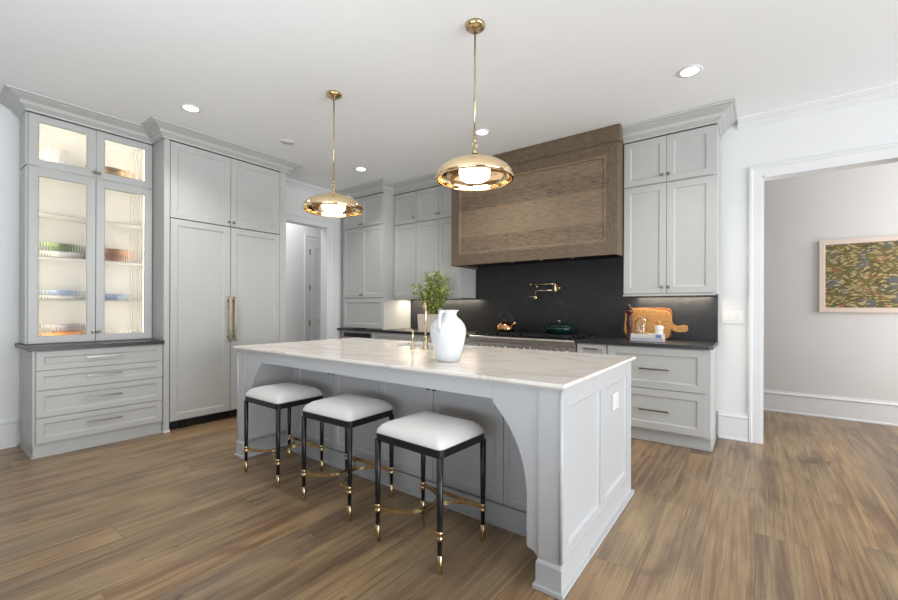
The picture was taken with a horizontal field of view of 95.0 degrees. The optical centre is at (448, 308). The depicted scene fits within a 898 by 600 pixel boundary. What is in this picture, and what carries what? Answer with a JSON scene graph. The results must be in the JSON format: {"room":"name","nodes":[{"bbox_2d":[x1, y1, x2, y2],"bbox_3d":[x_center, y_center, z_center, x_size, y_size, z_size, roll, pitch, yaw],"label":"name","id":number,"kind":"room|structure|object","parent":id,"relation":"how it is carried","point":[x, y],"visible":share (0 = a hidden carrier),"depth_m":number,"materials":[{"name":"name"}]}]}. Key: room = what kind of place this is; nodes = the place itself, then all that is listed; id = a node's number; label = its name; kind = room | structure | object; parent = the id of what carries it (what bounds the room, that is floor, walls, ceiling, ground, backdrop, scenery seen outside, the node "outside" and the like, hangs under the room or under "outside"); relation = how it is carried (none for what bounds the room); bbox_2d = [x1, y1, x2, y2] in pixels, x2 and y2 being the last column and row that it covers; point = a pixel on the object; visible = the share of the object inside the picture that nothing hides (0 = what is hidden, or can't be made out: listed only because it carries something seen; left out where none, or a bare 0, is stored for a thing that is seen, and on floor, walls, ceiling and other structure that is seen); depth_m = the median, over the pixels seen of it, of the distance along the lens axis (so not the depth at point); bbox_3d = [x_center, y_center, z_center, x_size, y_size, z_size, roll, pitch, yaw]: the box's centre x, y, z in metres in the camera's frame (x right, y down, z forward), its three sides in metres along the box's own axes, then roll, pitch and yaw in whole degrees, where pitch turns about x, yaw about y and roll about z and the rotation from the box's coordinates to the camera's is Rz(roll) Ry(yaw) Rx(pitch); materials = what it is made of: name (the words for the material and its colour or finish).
{"room":"kitchen","nodes":[
{"label":"kitchen","id":0,"kind":"room"},
{"bbox_2d":[0,104,342,445],"bbox_3d":[-3.276,-0.287,4.488,0.140,3.010,6.480,0,0,37],"label":"wall","id":1,"kind":"structure","parent":0,"point":[9,123],"depth_m":3.62,"materials":[{"name":"paint"}]},
{"bbox_2d":[0,417,16,448],"bbox_3d":[-4.483,1.088,2.734,0.030,0.250,2.232,0,0,37],"label":"baseboard","id":2,"kind":"structure","parent":1,"relation":"attached to","point":[8,427],"depth_m":3.59,"materials":[{"name":"paint"}]},
{"bbox_2d":[286,178,331,193],"bbox_3d":[-2.074,-1.745,5.910,0.080,0.085,0.979,0,0,37],"label":"trim","id":3,"kind":"structure","parent":1,"relation":"attached to","point":[289,182],"depth_m":5.92,"materials":[{"name":"paint"}]},
{"bbox_2d":[286,212,332,339],"bbox_3d":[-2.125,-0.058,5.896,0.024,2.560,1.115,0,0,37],"label":"trim","id":4,"kind":"structure","parent":1,"relation":"attached to","point":[290,216],"depth_m":6.29,"materials":[{"name":"paint"}]},
{"bbox_2d":[286,223,320,341],"bbox_3d":[-3.225,-0.287,6.832,0.140,3.010,4.700,0,0,37],"label":"wall","id":5,"kind":"structure","parent":0,"point":[295,233],"depth_m":7.36,"materials":[{"name":"paint"}]},
{"bbox_2d":[304,234,320,340],"bbox_3d":[-2.324,-0.064,7.906,0.024,2.570,1.040,0,0,37],"label":"trim","id":6,"kind":"structure","parent":5,"relation":"attached to","point":[307,238],"depth_m":7.52,"materials":[{"name":"paint"}]},
{"bbox_2d":[309,241,320,340],"bbox_3d":[-2.325,-0.009,7.899,0.029,2.460,0.832,0,0,37],"label":"door","id":7,"kind":"structure","parent":5,"relation":"in","point":[314,247],"depth_m":7.65,"materials":[{"name":"paint"}]},
{"bbox_2d":[0,410,897,599],"bbox_3d":[-0.595,1.278,3.558,11.200,0.100,8.200,0,0,37],"label":"floor","id":8,"kind":"structure","parent":0,"point":[809,511],"depth_m":2.28,"materials":[{"name":"brown wood"}]},
{"bbox_2d":[19,344,162,459],"bbox_3d":[-3.291,0.781,3.821,0.636,0.870,0.907,0,0,37],"label":"base cabinet","id":9,"kind":"object","parent":8,"relation":"on","point":[70,400],"visible":0.97,"depth_m":3.58,"materials":[{"name":"paint"}]},
{"bbox_2d":[15,339,164,351],"bbox_3d":[-3.297,0.326,3.810,0.638,0.033,0.935,0,0,37],"label":"countertop","id":10,"kind":"structure","parent":9,"relation":"on","point":[112,343],"depth_m":3.60,"materials":[{"name":"black stone"}]},
{"bbox_2d":[0,83,151,343],"bbox_3d":[-3.398,-0.742,3.822,0.454,2.098,1.044,0,0,37],"label":"display cabinet","id":11,"kind":"object","parent":10,"relation":"on","point":[85,194],"visible":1,"depth_m":3.75,"materials":[{"name":"paint"}]},
{"bbox_2d":[141,116,303,432],"bbox_3d":[-2.581,-0.284,4.678,0.744,3.007,1.594,0,0,37],"label":"tall cabinet","id":12,"kind":"object","parent":8,"relation":"on","point":[189,183],"visible":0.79,"depth_m":4.31,"materials":[{"name":"paint"}]},
{"bbox_2d":[169,218,279,428],"bbox_3d":[-2.618,0.161,4.684,0.645,2.118,1.164,0,0,37],"label":"refrigerator","id":13,"kind":"object","parent":8,"relation":"on","point":[224,289],"visible":0.84,"depth_m":4.40,"materials":[{"name":"paint"}]},
{"bbox_2d":[244,382,323,487],"bbox_3d":[-1.236,0.898,3.082,0.464,0.652,0.388,0,0,37],"label":"counter stool","id":14,"kind":"object","parent":8,"relation":"on","point":[279,396],"visible":0.98,"depth_m":3.00,"materials":[{"name":"white leather"}]},
{"bbox_2d":[245,382,322,403],"bbox_3d":[-1.234,0.612,3.082,0.459,0.080,0.383,0,0,37],"label":"cushion","id":15,"kind":"object","parent":14,"relation":"on","point":[286,392],"depth_m":2.97,"materials":[{"name":"white leather"}]},
{"bbox_2d":[301,394,393,519],"bbox_3d":[-0.651,0.901,2.653,0.464,0.652,0.388,0,0,35],"label":"counter stool","id":16,"kind":"object","parent":8,"relation":"on","point":[349,411],"visible":0.99,"depth_m":2.56,"materials":[{"name":"white leather"}]},
{"bbox_2d":[303,394,392,421],"bbox_3d":[-0.650,0.615,2.653,0.459,0.080,0.383,0,0,35],"label":"cushion","id":17,"kind":"object","parent":16,"relation":"on","point":[345,407],"depth_m":2.54,"materials":[{"name":"white leather"}]},
{"bbox_2d":[342,330,372,338],"bbox_3d":[-1.219,0.783,6.429,0.695,0.883,0.620,0,0,37],"label":"base cabinet","id":18,"kind":"object","parent":8,"relation":"on","point":[342,330],"depth_m":6.19,"materials":[{"name":"paint"}]},
{"bbox_2d":[337,328,480,336],"bbox_3d":[-0.553,0.326,5.923,2.511,0.032,0.638,0,0,37],"label":"countertop","id":19,"kind":"structure","parent":18,"relation":"on","point":[468,333],"depth_m":5.74,"materials":[{"name":"black stone"}]},
{"bbox_2d":[336,179,410,329],"bbox_3d":[-1.109,-0.738,6.269,1.054,2.088,0.752,0,0,37],"label":"tall cabinet","id":20,"kind":"object","parent":19,"relation":"on","point":[369,302],"visible":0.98,"depth_m":6.04,"materials":[{"name":"paint"}]},
{"bbox_2d":[410,270,452,331],"bbox_3d":[-0.219,-0.095,5.333,0.748,0.811,0.381,0,0,37],"label":"potted plant","id":21,"kind":"object","parent":19,"relation":"on","point":[435,296],"visible":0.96,"depth_m":5.32,"materials":[{"name":"green plant"}]},
{"bbox_2d":[372,332,417,341],"bbox_3d":[-0.601,0.785,5.946,0.866,0.883,0.656,0,0,37],"label":"base cabinet","id":22,"kind":"object","parent":8,"relation":"on","point":[375,335],"visible":0.13,"depth_m":5.71,"materials":[{"name":"paint"}]},
{"bbox_2d":[374,411,485,574],"bbox_3d":[-0.098,0.903,2.179,0.464,0.652,0.388,0,0,39],"label":"counter stool","id":23,"kind":"object","parent":8,"relation":"on","point":[426,433],"visible":1,"depth_m":2.10,"materials":[{"name":"black paint"}]},
{"bbox_2d":[377,411,484,450],"bbox_3d":[-0.097,0.617,2.179,0.459,0.080,0.383,0,0,39],"label":"cushion","id":24,"kind":"object","parent":23,"relation":"on","point":[424,430],"depth_m":2.06,"materials":[{"name":"white leather"}]},
{"bbox_2d":[234,345,633,599],"bbox_3d":[-0.270,0.786,3.077,2.817,0.884,1.275,0,0,37],"label":"kitchen island","id":25,"kind":"object","parent":8,"relation":"on","point":[558,462],"visible":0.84,"depth_m":2.34,"materials":[{"name":"paint"}]},
{"bbox_2d":[234,338,635,389],"bbox_3d":[-0.265,0.330,3.071,2.817,0.025,1.290,0,0,37],"label":"island countertop","id":26,"kind":"structure","parent":25,"relation":"on","point":[557,370],"depth_m":2.54,"materials":[{"name":"white stone"}]},
{"bbox_2d":[401,328,414,348],"bbox_3d":[-0.338,0.239,3.281,0.040,0.154,0.230,0,0,-35],"label":"filter faucet","id":27,"kind":"object","parent":26,"relation":"on","point":[402,329],"visible":1,"depth_m":3.20,"materials":[{"name":"gold metal"}]},
{"bbox_2d":[422,301,430,348],"bbox_3d":[-0.184,0.130,3.244,0.094,0.374,0.215,0,0,-33],"label":"kitchen faucet","id":28,"kind":"object","parent":26,"relation":"on","point":[425,338],"visible":0.97,"depth_m":3.19,"materials":[{"name":"gold metal"}]},
{"bbox_2d":[430,309,465,361],"bbox_3d":[-0.005,0.162,2.482,0.218,0.311,0.218,0,0,-29],"label":"vase","id":29,"kind":"object","parent":26,"relation":"on","point":[447,332],"visible":1,"depth_m":2.40,"materials":[{"name":"white ceramic"}]},
{"bbox_2d":[612,391,618,410],"bbox_3d":[1.002,0.556,2.470,0.008,0.100,0.130,0,0,37],"label":"wall outlet","id":30,"kind":"object","parent":25,"relation":"attached to","point":[615,397],"visible":1,"depth_m":2.45,"materials":[{"name":"white plastic"}]},
{"bbox_2d":[417,334,469,344],"bbox_3d":[0.097,0.788,5.426,0.871,0.883,0.656,0,0,37],"label":"base cabinet","id":31,"kind":"object","parent":8,"relation":"on","point":[419,336],"visible":0.05,"depth_m":5.34,"materials":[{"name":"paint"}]},
{"bbox_2d":[469,330,590,352],"bbox_3d":[0.935,0.758,4.754,1.266,0.949,0.692,0,0,37],"label":"range","id":32,"kind":"object","parent":8,"relation":"on","point":[533,340],"visible":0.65,"depth_m":4.52,"materials":[{"name":"metal"}]},
{"bbox_2d":[497,312,515,331],"bbox_3d":[0.691,0.160,5.006,0.211,0.243,0.220,0,0,-3],"label":"kettle","id":33,"kind":"object","parent":32,"relation":"on","point":[504,326],"visible":1,"depth_m":4.94,"materials":[{"name":"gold metal"}]},
{"bbox_2d":[480,334,588,340],"bbox_3d":[0.966,0.328,4.793,1.242,0.009,0.591,0,0,37],"label":"cooktop","id":34,"kind":"object","parent":32,"relation":"in","point":[504,335],"depth_m":4.56,"materials":[{"name":"metal"}]},
{"bbox_2d":[541,320,576,333],"bbox_3d":[1.229,0.208,4.596,0.396,0.150,0.262,0,0,37],"label":"pot","id":35,"kind":"object","parent":32,"relation":"on","point":[551,328],"visible":1,"depth_m":4.49,"materials":[{"name":"teal metal"}]},
{"bbox_2d":[577,343,606,354],"bbox_3d":[1.586,0.793,4.316,0.294,0.883,0.656,0,0,37],"label":"base cabinet","id":36,"kind":"object","parent":8,"relation":"on","point":[581,347],"visible":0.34,"depth_m":4.08,"materials":[{"name":"paint"}]},
{"bbox_2d":[607,345,716,451],"bbox_3d":[2.050,0.795,3.970,0.860,0.883,0.656,0,0,37],"label":"base cabinet","id":37,"kind":"object","parent":8,"relation":"on","point":[673,390],"visible":0.77,"depth_m":3.68,"materials":[{"name":"paint"}]},
{"bbox_2d":[576,336,717,349],"bbox_3d":[1.943,0.335,4.062,1.166,0.032,0.638,0,0,37],"label":"countertop","id":38,"kind":"structure","parent":37,"relation":"on","point":[684,344],"depth_m":3.85,"materials":[{"name":"black stone"}]},
{"bbox_2d":[626,304,632,338],"bbox_3d":[1.869,0.139,4.257,0.066,0.358,0.066,0,0,37],"label":"pepper mill","id":39,"kind":"object","parent":38,"relation":"on","point":[629,311],"visible":0.88,"depth_m":4.24,"materials":[{"name":"brown wood"}]},
{"bbox_2d":[630,337,664,341],"bbox_3d":[1.944,0.301,4.019,0.285,0.034,0.170,0,0,37],"label":"book","id":40,"kind":"object","parent":38,"relation":"on","point":[631,338],"visible":0.86,"depth_m":3.94,"materials":[{"name":"paper"}]},
{"bbox_2d":[631,333,664,337],"bbox_3d":[1.945,0.266,4.020,0.277,0.034,0.168,0,0,37],"label":"book","id":41,"kind":"object","parent":40,"relation":"on","point":[649,335],"visible":0.99,"depth_m":3.95,"materials":[{"name":"paper"}]},
{"bbox_2d":[634,316,647,333],"bbox_3d":[1.897,0.160,4.061,0.128,0.177,0.128,0,0,37],"label":"glass cloche","id":42,"kind":"object","parent":41,"relation":"on","point":[640,324],"visible":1,"depth_m":4.02,"materials":[{"name":"clear glass"}]},
{"bbox_2d":[654,321,663,333],"bbox_3d":[2.025,0.184,3.965,0.084,0.128,0.084,0,0,37],"label":"lidded jar","id":43,"kind":"object","parent":41,"relation":"on","point":[658,329],"visible":0.95,"depth_m":3.94,"materials":[{"name":"white ceramic"}]},
{"bbox_2d":[624,308,671,339],"bbox_3d":[2.079,0.156,4.305,0.456,0.326,0.050,0,0,37],"label":"cutting board","id":44,"kind":"object","parent":38,"relation":"on","point":[665,309],"visible":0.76,"depth_m":4.22,"materials":[{"name":"brown wood"}]},
{"bbox_2d":[624,308,687,338],"bbox_3d":[2.120,0.158,4.234,0.598,0.321,0.051,0,0,37],"label":"cutting board","id":45,"kind":"object","parent":38,"relation":"on","point":[652,316],"visible":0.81,"depth_m":4.23,"materials":[{"name":"brown wood"}]},
{"bbox_2d":[0,0,897,198],"bbox_3d":[-0.584,-1.832,3.558,11.200,0.100,8.200,0,0,37],"label":"ceiling","id":46,"kind":"structure","parent":0,"point":[259,73],"depth_m":3.01,"materials":[{"name":"paint"}]},
{"bbox_2d":[180,103,201,112],"bbox_3d":[-2.304,-1.784,3.670,0.170,0.007,0.170,0,0,37],"label":"recessed light","id":47,"kind":"object","parent":46,"relation":"in","point":[191,108],"visible":1,"depth_m":3.67,"materials":[{"name":"white plastic"}]},
{"bbox_2d":[281,139,294,144],"bbox_3d":[-1.731,-1.781,4.413,0.139,0.008,0.139,0,0,37],"label":"ceiling speaker","id":48,"kind":"object","parent":46,"relation":"attached to","point":[284,141],"visible":1,"depth_m":4.41,"materials":[{"name":"white plastic"}]},
{"bbox_2d":[302,90,363,217],"bbox_3d":[-0.959,-1.294,3.421,0.498,0.978,0.498,0,0,37],"label":"pendant lamp","id":49,"kind":"object","parent":46,"relation":"hanging from","point":[333,204],"visible":1,"depth_m":3.38,"materials":[{"name":"gold metal"}]},
{"bbox_2d":[321,204,344,212],"bbox_3d":[-0.961,-0.861,3.421,0.192,0.112,0.192,0,0,37],"label":"diffuser","id":50,"kind":"object","parent":49,"relation":"attached to","point":[330,208],"depth_m":3.36,"materials":[{"name":"beige glass"}]},
{"bbox_2d":[354,167,367,171],"bbox_3d":[-1.127,-1.780,5.265,0.170,0.007,0.170,0,0,37],"label":"recessed light","id":51,"kind":"object","parent":46,"relation":"in","point":[361,169],"visible":1,"depth_m":5.27,"materials":[{"name":"white plastic"}]},
{"bbox_2d":[435,18,514,190],"bbox_3d":[0.162,-1.289,2.582,0.498,0.978,0.498,0,0,37],"label":"pendant lamp","id":52,"kind":"object","parent":46,"relation":"hanging from","point":[474,171],"visible":1,"depth_m":2.56,"materials":[{"name":"gold metal"}]},
{"bbox_2d":[459,168,489,183],"bbox_3d":[0.160,-0.856,2.582,0.192,0.112,0.192,0,0,37],"label":"diffuser","id":53,"kind":"object","parent":52,"relation":"attached to","point":[468,175],"depth_m":2.52,"materials":[{"name":"beige glass"}]},
{"bbox_2d":[476,128,489,135],"bbox_3d":[0.333,-1.774,4.147,0.170,0.007,0.170,0,0,37],"label":"recessed light","id":54,"kind":"object","parent":46,"relation":"in","point":[479,132],"visible":0.92,"depth_m":4.15,"materials":[{"name":"white plastic"}]},
{"bbox_2d":[677,65,702,77],"bbox_3d":[1.801,-1.769,3.072,0.170,0.007,0.170,0,0,37],"label":"recessed light","id":55,"kind":"object","parent":46,"relation":"in","point":[692,70],"visible":1,"depth_m":3.07,"materials":[{"name":"white plastic"}]},
{"bbox_2d":[461,96,897,436],"bbox_3d":[1.921,-0.268,4.568,8.380,3.010,0.140,0,0,37],"label":"wall","id":56,"kind":"structure","parent":0,"point":[875,123],"depth_m":3.85,"materials":[{"name":"paint"}]},
{"bbox_2d":[394,179,416,298],"bbox_3d":[-0.565,-0.955,6.000,0.428,1.651,0.534,0,0,37],"label":"upper cabinet","id":57,"kind":"object","parent":56,"relation":"attached to","point":[405,222],"visible":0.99,"depth_m":5.90,"materials":[{"name":"paint"}]},
{"bbox_2d":[409,172,475,298],"bbox_3d":[-0.087,-0.953,5.644,0.759,1.651,0.534,0,0,37],"label":"upper cabinet","id":58,"kind":"object","parent":56,"relation":"attached to","point":[433,205],"visible":0.48,"depth_m":5.56,"materials":[{"name":"paint"}]},
{"bbox_2d":[451,123,630,269],"bbox_3d":[1.006,-1.147,4.781,2.016,1.250,0.612,0,0,37],"label":"range hood","id":59,"kind":"object","parent":56,"relation":"attached to","point":[564,200],"visible":0.91,"depth_m":4.39,"materials":[{"name":"brown wood"}]},
{"bbox_2d":[411,258,717,341],"bbox_3d":[1.006,-0.130,5.149,3.962,0.889,0.018,0,0,37],"label":"backsplash","id":60,"kind":"structure","parent":56,"relation":"attached to","point":[590,298],"depth_m":4.83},
{"bbox_2d":[528,283,559,299],"bbox_3d":[1.143,-0.203,4.935,0.370,0.215,0.099,0,0,20],"label":"pot filler","id":61,"kind":"object","parent":60,"relation":"attached to","point":[556,287],"visible":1,"depth_m":4.91,"materials":[{"name":"gold metal"}]},
{"bbox_2d":[680,329,693,335],"bbox_3d":[2.380,0.239,4.107,0.120,0.075,0.008,0,0,37],"label":"wall outlet","id":62,"kind":"object","parent":60,"relation":"attached to","point":[690,332],"visible":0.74,"depth_m":4.10,"materials":[{"name":"black paint"}]},
{"bbox_2d":[622,98,736,295],"bbox_3d":[2.192,-0.944,3.945,0.926,1.651,0.534,0,0,37],"label":"upper cabinet","id":63,"kind":"object","parent":56,"relation":"attached to","point":[672,181],"visible":1,"depth_m":3.86,"materials":[{"name":"paint"}]},
{"bbox_2d":[623,294,715,295],"bbox_3d":[2.070,-0.125,3.907,0.781,0.012,0.042,0,0,37],"label":"light","id":64,"kind":"object","parent":63,"relation":"attached to","point":[623,294],"depth_m":3.91,"materials":[{"name":"beige"}]},
{"bbox_2d":[718,411,747,441],"bbox_3d":[2.685,1.115,3.889,0.231,0.250,0.030,0,0,37],"label":"baseboard","id":65,"kind":"structure","parent":56,"relation":"attached to","point":[733,426],"depth_m":3.88,"materials":[{"name":"paint"}]},
{"bbox_2d":[722,311,743,323],"bbox_3d":[2.690,0.085,3.901,0.170,0.117,0.008,0,0,37],"label":"light switch","id":66,"kind":"object","parent":56,"relation":"attached to","point":[737,317],"visible":1,"depth_m":3.90,"materials":[{"name":"white plastic"}]},
{"bbox_2d":[737,82,897,129],"bbox_3d":[3.962,-1.723,2.914,3.139,0.085,0.080,0,0,37],"label":"trim","id":67,"kind":"structure","parent":56,"relation":"attached to","point":[890,90],"depth_m":3.50,"materials":[{"name":"paint"}]},
{"bbox_2d":[748,143,897,443],"bbox_3d":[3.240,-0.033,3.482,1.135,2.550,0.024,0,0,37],"label":"trim","id":68,"kind":"structure","parent":56,"relation":"attached to","point":[756,173],"depth_m":3.78,"materials":[{"name":"paint"}]},
{"bbox_2d":[764,162,897,401],"bbox_3d":[4.158,-0.260,4.909,5.200,3.010,0.120,0,0,37],"label":"wall","id":69,"kind":"structure","parent":0,"point":[808,350],"depth_m":4.75,"materials":[{"name":"paint"}]},
{"bbox_2d":[763,389,897,425],"bbox_3d":[4.108,1.120,4.848,5.200,0.250,0.030,0,0,37],"label":"baseboard","id":70,"kind":"structure","parent":69,"relation":"attached to","point":[836,407],"depth_m":4.66,"materials":[{"name":"paint"}]},
{"bbox_2d":[819,235,897,312],"bbox_3d":[4.807,-0.362,4.327,1.365,0.820,0.034,0,0,37],"label":"framed picture","id":71,"kind":"object","parent":69,"relation":"attached to","point":[857,275],"visible":1,"depth_m":4.53,"materials":[{"name":"painted canvas"},{"name":"light wood"}]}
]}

